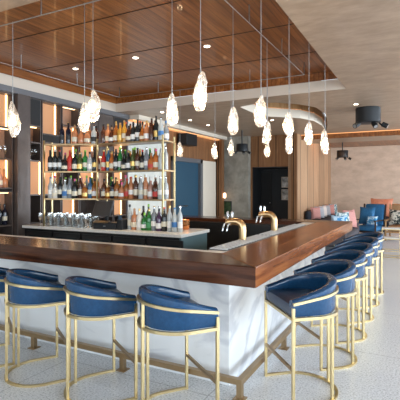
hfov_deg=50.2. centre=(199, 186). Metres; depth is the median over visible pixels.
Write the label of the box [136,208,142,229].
bottle
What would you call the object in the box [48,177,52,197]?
bottle
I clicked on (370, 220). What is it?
throw pillow
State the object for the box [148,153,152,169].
bottle
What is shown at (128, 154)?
bottle
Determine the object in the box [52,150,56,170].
bottle
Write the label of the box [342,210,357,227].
throw pillow
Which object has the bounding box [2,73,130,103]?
wall
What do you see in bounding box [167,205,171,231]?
bottle
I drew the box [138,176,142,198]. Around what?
bottle
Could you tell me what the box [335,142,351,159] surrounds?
cluster
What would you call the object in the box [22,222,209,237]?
countertop
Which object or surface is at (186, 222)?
cocktail shaker
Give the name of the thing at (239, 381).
rail
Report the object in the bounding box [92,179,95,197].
bottle
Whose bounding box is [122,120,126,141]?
bottle
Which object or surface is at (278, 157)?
wall
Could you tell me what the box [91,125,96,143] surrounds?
bottle
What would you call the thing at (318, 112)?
trim
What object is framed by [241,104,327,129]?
trim
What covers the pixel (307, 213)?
banquette
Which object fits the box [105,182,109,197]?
bottle
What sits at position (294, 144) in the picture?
trim
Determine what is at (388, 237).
shelf
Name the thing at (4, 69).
trim
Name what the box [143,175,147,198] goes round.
bottle
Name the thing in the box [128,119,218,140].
trim
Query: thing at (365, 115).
ceiling light
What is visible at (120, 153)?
bottle
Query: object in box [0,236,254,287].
countertop
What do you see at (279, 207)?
wall niche
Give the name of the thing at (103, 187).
bottle
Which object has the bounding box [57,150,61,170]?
bottle
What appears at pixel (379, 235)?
bar stool
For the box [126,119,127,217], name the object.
trim
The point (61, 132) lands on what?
bottle
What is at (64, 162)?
bottle
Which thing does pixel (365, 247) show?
bar stool
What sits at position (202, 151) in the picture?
wall
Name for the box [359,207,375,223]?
throw pillow
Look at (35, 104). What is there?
upper cabinet
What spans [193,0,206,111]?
pendant lamp
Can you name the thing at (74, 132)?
bottle
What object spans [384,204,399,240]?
armchair
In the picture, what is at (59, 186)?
bottle
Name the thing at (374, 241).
bar stool
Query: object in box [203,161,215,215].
wall
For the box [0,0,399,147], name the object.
ceiling
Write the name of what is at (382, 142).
trim
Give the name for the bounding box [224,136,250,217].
wall
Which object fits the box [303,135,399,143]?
trim
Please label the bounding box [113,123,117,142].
bottle
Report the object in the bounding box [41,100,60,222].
upper cabinet
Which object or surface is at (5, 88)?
trim
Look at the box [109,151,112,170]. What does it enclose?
bottle
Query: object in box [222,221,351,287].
countertop
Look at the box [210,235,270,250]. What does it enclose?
drip tray
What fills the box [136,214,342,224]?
countertop
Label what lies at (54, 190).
bottle
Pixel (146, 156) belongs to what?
bottle
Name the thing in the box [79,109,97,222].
upper cabinet
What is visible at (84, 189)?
bottle
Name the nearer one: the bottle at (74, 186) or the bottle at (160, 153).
the bottle at (160, 153)
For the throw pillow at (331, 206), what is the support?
on the banquette
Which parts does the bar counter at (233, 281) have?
marble panel, marble panel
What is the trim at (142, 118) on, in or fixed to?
attached to the wall at (134, 204)
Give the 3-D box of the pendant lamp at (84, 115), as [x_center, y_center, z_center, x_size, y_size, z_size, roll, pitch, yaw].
[-1.126,-1.163,4.150,0.110,1.257,0.112,0,0,14]
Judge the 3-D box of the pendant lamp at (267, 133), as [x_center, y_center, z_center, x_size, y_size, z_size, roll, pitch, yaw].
[0.804,-1.156,5.160,0.120,1.272,0.104,0,0,43]
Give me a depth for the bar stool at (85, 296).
3.26 m
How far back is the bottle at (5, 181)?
7.09 m
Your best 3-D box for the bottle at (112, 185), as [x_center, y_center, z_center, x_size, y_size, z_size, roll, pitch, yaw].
[-1.406,0.025,6.872,0.099,0.319,0.099,0,0,28]
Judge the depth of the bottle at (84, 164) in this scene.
6.98 m
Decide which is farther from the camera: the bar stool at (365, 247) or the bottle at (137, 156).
the bottle at (137, 156)
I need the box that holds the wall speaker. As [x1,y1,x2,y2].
[178,133,196,146]
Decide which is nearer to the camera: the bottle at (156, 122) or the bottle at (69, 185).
the bottle at (156, 122)
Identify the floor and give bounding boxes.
[0,230,399,399]
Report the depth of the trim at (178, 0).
5.83 m
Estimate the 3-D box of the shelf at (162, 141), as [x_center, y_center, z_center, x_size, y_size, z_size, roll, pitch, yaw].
[-1.478,-0.070,6.931,2.260,1.420,0.590,0,0,18]
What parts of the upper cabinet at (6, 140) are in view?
copper panel, copper panel, backlit panel, backlit panel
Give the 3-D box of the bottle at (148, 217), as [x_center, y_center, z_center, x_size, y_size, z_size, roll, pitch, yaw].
[-0.749,0.480,6.291,0.099,0.319,0.099,0,0,28]
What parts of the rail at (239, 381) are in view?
post, post, post, post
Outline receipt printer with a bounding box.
[117,215,126,229]
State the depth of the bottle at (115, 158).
6.81 m
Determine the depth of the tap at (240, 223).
4.57 m
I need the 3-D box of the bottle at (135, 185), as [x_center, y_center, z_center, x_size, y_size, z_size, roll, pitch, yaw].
[-1.002,-0.004,6.660,0.076,0.377,0.076,0,0,44]
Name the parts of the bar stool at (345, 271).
leg, backrest, leg, leg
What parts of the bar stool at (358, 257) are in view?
leg, backrest, leg, leg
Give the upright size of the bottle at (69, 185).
0.348 m
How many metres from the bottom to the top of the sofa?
0.740 m
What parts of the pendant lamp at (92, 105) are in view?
bulb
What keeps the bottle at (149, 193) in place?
on the shelf at (162, 141)
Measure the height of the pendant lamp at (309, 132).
1.489 m
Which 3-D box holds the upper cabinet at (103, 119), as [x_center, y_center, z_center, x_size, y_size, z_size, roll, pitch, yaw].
[-2.172,0.040,9.283,0.324,3.200,0.480,0,0,28]
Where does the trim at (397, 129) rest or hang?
attached to the wall at (313, 166)
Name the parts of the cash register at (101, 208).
cash drawer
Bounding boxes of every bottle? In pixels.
[0,170,2,186]
[0,206,1,224]
[2,204,6,224]
[3,169,7,186]
[47,150,52,170]
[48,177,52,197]
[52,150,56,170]
[52,182,56,197]
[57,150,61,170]
[57,177,61,197]
[59,123,64,143]
[61,155,66,170]
[62,179,66,197]
[66,123,70,143]
[67,150,71,170]
[67,177,71,197]
[72,125,77,143]
[72,152,76,170]
[72,179,77,197]
[77,152,82,170]
[78,125,83,143]
[78,175,81,197]
[82,150,87,170]
[82,182,87,197]
[84,128,90,143]
[87,152,91,170]
[88,177,92,197]
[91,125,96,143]
[92,150,95,170]
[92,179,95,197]
[100,124,104,142]
[101,150,105,170]
[101,179,106,197]
[105,124,110,142]
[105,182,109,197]
[106,148,109,170]
[108,127,112,142]
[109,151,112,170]
[110,179,114,198]
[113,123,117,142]
[113,149,117,170]
[114,179,119,198]
[117,123,121,141]
[118,147,121,169]
[118,182,123,198]
[121,154,125,169]
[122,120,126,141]
[124,179,128,198]
[125,126,129,141]
[126,150,129,169]
[127,204,131,229]
[128,177,132,198]
[130,122,134,140]
[130,148,134,169]
[131,208,136,229]
[133,175,137,198]
[135,119,140,140]
[135,148,139,169]
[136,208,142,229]
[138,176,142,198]
[139,122,143,140]
[139,150,143,169]
[141,212,145,229]
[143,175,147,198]
[144,120,148,140]
[144,147,148,169]
[146,209,150,230]
[147,178,152,198]
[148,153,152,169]
[149,118,153,139]
[151,207,156,230]
[152,178,157,198]
[153,149,157,169]
[154,116,157,139]
[156,209,161,230]
[158,117,163,139]
[158,147,161,169]
[158,176,161,198]
[161,207,166,231]
[164,121,168,140]
[164,146,167,169]
[164,176,168,198]
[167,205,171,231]
[172,207,176,231]
[177,206,182,231]
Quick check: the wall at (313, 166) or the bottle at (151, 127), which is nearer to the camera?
the bottle at (151, 127)
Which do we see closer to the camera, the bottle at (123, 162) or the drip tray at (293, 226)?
the drip tray at (293, 226)
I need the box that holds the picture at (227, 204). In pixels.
[224,201,231,213]
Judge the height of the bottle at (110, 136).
0.261 m
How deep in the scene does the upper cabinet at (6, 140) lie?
7.14 m
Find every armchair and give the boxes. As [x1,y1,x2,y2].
[356,204,386,239]
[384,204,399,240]
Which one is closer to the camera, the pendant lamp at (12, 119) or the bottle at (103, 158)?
the pendant lamp at (12, 119)
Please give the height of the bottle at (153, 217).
0.348 m
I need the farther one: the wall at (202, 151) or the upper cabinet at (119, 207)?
the wall at (202, 151)
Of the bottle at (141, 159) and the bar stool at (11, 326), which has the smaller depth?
the bar stool at (11, 326)
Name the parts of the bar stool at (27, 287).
leg, leg, backrest, seat, leg, leg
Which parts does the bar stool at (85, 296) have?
leg, leg, backrest, seat, leg, leg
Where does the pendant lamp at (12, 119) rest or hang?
hanging from the rail at (41, 14)
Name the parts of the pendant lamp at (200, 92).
lamp shade, bulb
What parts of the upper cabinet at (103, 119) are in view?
copper panel, door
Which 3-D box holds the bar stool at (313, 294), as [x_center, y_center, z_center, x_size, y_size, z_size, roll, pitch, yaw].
[0.860,1.178,3.477,0.501,0.925,0.595,0,0,-12]
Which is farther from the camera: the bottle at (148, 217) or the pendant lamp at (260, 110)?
the bottle at (148, 217)
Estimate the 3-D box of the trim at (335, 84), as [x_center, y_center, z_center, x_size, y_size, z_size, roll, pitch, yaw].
[-0.825,-1.750,6.205,4.890,0.180,4.820,0,0,28]
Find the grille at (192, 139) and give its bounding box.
[188,134,196,144]
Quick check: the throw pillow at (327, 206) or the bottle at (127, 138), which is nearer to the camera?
the bottle at (127, 138)
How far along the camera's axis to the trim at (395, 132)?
12.91 m
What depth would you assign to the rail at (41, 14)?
5.80 m
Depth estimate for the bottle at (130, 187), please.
6.67 m
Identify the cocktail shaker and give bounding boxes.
[183,219,189,229]
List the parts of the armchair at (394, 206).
seat, backrest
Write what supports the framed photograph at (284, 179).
attached to the wall niche
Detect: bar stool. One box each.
[0,267,14,366]
[4,268,70,387]
[63,276,137,399]
[137,284,219,399]
[264,272,338,399]
[293,259,357,370]
[311,249,366,343]
[324,242,373,323]
[334,236,379,307]
[342,232,383,295]
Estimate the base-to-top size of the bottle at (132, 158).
0.348 m
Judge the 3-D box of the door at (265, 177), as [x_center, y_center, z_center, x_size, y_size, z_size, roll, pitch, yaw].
[2.225,0.580,14.706,0.470,2.120,0.070,0,0,28]
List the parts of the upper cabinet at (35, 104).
copper panel, backlit panel, door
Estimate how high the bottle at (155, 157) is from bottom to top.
0.319 m
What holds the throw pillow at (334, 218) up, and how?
on the sofa
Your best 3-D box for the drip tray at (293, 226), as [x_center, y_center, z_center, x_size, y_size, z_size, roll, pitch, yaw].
[1.143,0.566,5.725,0.176,0.016,1.600,0,0,28]
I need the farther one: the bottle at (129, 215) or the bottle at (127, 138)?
the bottle at (127, 138)
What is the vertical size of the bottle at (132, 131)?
0.319 m
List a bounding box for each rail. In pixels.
[0,0,304,97]
[0,316,310,399]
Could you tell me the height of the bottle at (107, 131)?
0.319 m
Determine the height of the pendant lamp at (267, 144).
1.297 m
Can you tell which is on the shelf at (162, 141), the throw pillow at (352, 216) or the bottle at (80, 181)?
the bottle at (80, 181)
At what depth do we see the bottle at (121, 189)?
6.74 m
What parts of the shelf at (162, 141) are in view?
post, post, post, post, edge rail, edge rail, edge rail, post, post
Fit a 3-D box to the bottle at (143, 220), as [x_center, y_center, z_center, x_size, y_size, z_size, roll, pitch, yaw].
[-0.823,0.509,6.333,0.113,0.261,0.113,0,0,28]
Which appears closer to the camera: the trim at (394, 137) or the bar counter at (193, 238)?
the bar counter at (193, 238)
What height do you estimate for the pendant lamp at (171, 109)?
1.265 m
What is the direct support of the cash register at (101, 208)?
on the bar counter at (193, 238)
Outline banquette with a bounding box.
[305,210,335,219]
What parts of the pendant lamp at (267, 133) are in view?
bulb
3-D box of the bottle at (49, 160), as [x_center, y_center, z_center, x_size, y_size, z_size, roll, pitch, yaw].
[-2.475,-0.434,7.048,0.088,0.348,0.088,0,0,44]
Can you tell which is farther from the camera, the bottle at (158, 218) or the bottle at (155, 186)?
the bottle at (155, 186)
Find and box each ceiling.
[0,0,330,97]
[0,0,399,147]
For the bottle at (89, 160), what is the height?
0.319 m
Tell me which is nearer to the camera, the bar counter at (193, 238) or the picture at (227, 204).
the bar counter at (193, 238)
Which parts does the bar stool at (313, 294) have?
leg, seat, leg, backrest, leg, leg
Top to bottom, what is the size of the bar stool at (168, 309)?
0.925 m
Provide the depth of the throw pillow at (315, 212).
14.18 m
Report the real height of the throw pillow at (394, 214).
0.485 m
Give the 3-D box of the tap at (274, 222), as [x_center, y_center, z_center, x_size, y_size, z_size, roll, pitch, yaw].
[0.876,0.411,5.568,0.285,0.330,0.125,0,0,28]
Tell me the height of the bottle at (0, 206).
0.348 m
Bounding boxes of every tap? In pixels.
[222,211,245,239]
[256,206,277,230]
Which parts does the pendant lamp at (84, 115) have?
lamp shade, bulb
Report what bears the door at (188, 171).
attached to the wall at (202, 151)
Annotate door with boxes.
[171,156,202,215]
[261,173,270,217]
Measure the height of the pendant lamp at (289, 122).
1.472 m
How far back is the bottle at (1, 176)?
7.01 m
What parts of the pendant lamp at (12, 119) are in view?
bulb, lamp shade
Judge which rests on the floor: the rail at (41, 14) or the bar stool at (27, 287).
the bar stool at (27, 287)
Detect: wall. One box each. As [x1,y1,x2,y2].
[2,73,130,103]
[128,121,165,214]
[166,131,216,215]
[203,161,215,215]
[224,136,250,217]
[251,134,287,217]
[288,134,330,219]
[331,145,399,224]
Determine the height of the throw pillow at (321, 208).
0.406 m
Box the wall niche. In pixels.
[253,166,287,218]
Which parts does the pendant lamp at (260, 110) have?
bulb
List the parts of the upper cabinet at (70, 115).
copper panel, backlit panel, backlit panel, backlit panel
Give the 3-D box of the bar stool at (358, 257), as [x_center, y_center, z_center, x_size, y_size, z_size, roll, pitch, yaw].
[1.602,1.178,4.787,0.501,0.925,0.595,0,0,-12]
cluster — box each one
[234,130,250,153]
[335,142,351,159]
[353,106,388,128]
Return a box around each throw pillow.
[310,207,320,218]
[314,206,323,217]
[319,206,326,216]
[322,205,330,215]
[325,204,334,214]
[331,215,346,220]
[335,212,349,220]
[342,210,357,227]
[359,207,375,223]
[366,216,377,225]
[371,198,393,215]
[389,209,399,224]
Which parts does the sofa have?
armrest, seat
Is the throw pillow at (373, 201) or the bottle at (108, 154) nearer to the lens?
the bottle at (108, 154)
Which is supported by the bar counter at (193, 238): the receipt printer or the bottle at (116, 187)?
the receipt printer
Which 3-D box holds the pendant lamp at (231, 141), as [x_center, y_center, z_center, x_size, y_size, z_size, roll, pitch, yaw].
[0.530,-1.163,7.331,0.102,1.258,0.118,0,0,-38]
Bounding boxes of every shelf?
[43,134,174,225]
[383,236,399,238]
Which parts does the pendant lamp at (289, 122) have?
bulb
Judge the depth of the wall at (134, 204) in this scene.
10.59 m
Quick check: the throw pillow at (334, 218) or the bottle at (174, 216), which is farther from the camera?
the throw pillow at (334, 218)
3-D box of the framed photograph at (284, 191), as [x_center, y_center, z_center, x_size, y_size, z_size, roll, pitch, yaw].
[2.917,0.260,14.366,0.342,0.360,0.039,0,0,28]
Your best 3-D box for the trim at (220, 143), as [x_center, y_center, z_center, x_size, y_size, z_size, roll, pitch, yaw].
[0.677,-0.010,14.090,0.180,3.300,0.180,0,0,28]
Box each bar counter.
[0,214,351,384]
[22,222,209,249]
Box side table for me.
[382,227,399,257]
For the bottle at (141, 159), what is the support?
on the shelf at (162, 141)
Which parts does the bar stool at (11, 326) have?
backrest, leg, leg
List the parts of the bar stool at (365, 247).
backrest, leg, leg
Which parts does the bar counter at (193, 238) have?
door glass, fridge door, door glass, fridge door, door glass, fridge door, door glass, fridge door, fridge door, door glass, panel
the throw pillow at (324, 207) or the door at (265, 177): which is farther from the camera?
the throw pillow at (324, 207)
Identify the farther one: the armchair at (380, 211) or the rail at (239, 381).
the armchair at (380, 211)
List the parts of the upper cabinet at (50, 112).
backlit panel, backlit panel, door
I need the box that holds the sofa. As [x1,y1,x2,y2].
[319,217,358,246]
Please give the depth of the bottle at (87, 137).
6.97 m
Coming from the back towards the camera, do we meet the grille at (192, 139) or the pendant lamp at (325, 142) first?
the grille at (192, 139)
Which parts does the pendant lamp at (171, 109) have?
bulb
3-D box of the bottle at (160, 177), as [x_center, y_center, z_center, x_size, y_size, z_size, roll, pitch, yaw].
[-0.598,0.011,6.450,0.088,0.348,0.088,0,0,28]
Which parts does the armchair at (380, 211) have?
seat, backrest, leg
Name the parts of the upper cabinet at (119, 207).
backlit panel, backlit panel, door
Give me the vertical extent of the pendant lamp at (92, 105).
1.168 m
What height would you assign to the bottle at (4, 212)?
0.348 m
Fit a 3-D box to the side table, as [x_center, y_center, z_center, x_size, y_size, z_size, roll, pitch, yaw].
[4.464,1.295,9.967,0.398,0.690,0.358,0,0,24]
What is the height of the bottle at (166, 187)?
0.348 m
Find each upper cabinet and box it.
[0,91,12,234]
[30,98,40,223]
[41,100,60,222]
[61,105,78,221]
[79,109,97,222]
[98,114,112,221]
[113,117,125,221]
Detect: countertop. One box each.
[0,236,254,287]
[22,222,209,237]
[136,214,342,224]
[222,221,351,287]
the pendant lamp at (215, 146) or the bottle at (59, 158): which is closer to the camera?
the bottle at (59, 158)
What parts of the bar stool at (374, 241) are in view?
leg, backrest, leg, leg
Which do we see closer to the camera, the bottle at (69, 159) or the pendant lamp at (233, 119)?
the pendant lamp at (233, 119)
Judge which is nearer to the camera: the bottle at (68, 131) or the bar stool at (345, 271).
the bar stool at (345, 271)
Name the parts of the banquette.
backrest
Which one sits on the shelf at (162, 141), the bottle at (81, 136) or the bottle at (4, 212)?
the bottle at (81, 136)
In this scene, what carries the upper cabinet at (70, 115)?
on the floor
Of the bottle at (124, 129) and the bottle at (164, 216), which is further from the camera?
the bottle at (124, 129)
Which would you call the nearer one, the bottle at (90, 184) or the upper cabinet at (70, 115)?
the bottle at (90, 184)
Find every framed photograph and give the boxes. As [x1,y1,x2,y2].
[282,177,287,187]
[282,189,287,199]
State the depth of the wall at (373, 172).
17.38 m
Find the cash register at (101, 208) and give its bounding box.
[92,200,116,229]
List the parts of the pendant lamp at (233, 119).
bulb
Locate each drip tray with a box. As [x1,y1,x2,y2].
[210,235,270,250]
[258,224,305,235]
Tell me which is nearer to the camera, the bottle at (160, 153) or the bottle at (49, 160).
the bottle at (160, 153)
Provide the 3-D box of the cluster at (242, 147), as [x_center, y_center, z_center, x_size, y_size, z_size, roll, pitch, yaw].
[1.231,-1.303,12.480,0.512,0.714,0.374,0,0,0]
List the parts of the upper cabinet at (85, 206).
backlit panel, backlit panel, door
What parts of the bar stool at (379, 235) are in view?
backrest, leg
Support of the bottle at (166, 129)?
on the shelf at (162, 141)
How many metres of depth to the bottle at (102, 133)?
6.92 m
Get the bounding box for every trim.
[0,0,315,86]
[0,64,337,103]
[0,73,345,111]
[0,84,128,119]
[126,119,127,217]
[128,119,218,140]
[129,115,226,139]
[217,139,223,216]
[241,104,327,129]
[243,83,326,122]
[291,133,296,218]
[301,129,399,135]
[301,130,399,139]
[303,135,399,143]
[329,140,399,147]
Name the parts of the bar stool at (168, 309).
leg, leg, backrest, leg, seat, leg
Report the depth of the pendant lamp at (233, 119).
4.23 m
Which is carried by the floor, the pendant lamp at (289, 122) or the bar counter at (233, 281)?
the bar counter at (233, 281)
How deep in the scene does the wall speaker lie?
11.82 m
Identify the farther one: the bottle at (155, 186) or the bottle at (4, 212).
the bottle at (4, 212)
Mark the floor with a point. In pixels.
(375, 375)
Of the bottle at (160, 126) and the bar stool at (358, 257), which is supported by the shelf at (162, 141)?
the bottle at (160, 126)
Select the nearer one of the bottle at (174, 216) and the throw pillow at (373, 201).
the bottle at (174, 216)
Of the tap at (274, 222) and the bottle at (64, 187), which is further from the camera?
the bottle at (64, 187)
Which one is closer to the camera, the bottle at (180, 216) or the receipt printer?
the bottle at (180, 216)
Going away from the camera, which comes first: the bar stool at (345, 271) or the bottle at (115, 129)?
the bar stool at (345, 271)
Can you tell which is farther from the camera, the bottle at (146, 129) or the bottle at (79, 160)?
the bottle at (79, 160)
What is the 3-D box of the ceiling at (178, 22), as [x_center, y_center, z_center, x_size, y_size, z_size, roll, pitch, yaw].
[-0.825,-2.000,6.205,4.970,0.040,4.900,0,0,28]
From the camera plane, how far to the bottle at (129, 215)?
6.42 m
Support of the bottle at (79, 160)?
on the shelf at (162, 141)
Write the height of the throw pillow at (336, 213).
0.489 m
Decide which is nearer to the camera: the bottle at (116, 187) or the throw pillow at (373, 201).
the bottle at (116, 187)
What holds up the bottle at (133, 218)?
on the bar counter at (193, 238)
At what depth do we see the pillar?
7.17 m
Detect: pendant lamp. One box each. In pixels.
[7,23,20,136]
[78,4,89,131]
[87,88,99,121]
[166,92,178,125]
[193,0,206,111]
[211,143,217,158]
[228,106,238,134]
[228,139,233,155]
[254,94,266,126]
[262,121,270,143]
[264,78,269,156]
[283,111,293,135]
[285,130,292,151]
[304,121,312,144]
[321,131,328,152]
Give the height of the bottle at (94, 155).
0.348 m
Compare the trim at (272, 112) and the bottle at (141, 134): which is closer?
the bottle at (141, 134)
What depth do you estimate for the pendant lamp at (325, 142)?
5.78 m
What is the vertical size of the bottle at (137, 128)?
0.348 m
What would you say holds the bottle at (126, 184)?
on the shelf at (162, 141)
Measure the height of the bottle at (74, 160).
0.319 m
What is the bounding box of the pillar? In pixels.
[13,93,29,235]
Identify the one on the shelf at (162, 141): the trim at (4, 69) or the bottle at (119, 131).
the bottle at (119, 131)
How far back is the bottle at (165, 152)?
6.56 m
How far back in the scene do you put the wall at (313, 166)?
14.77 m

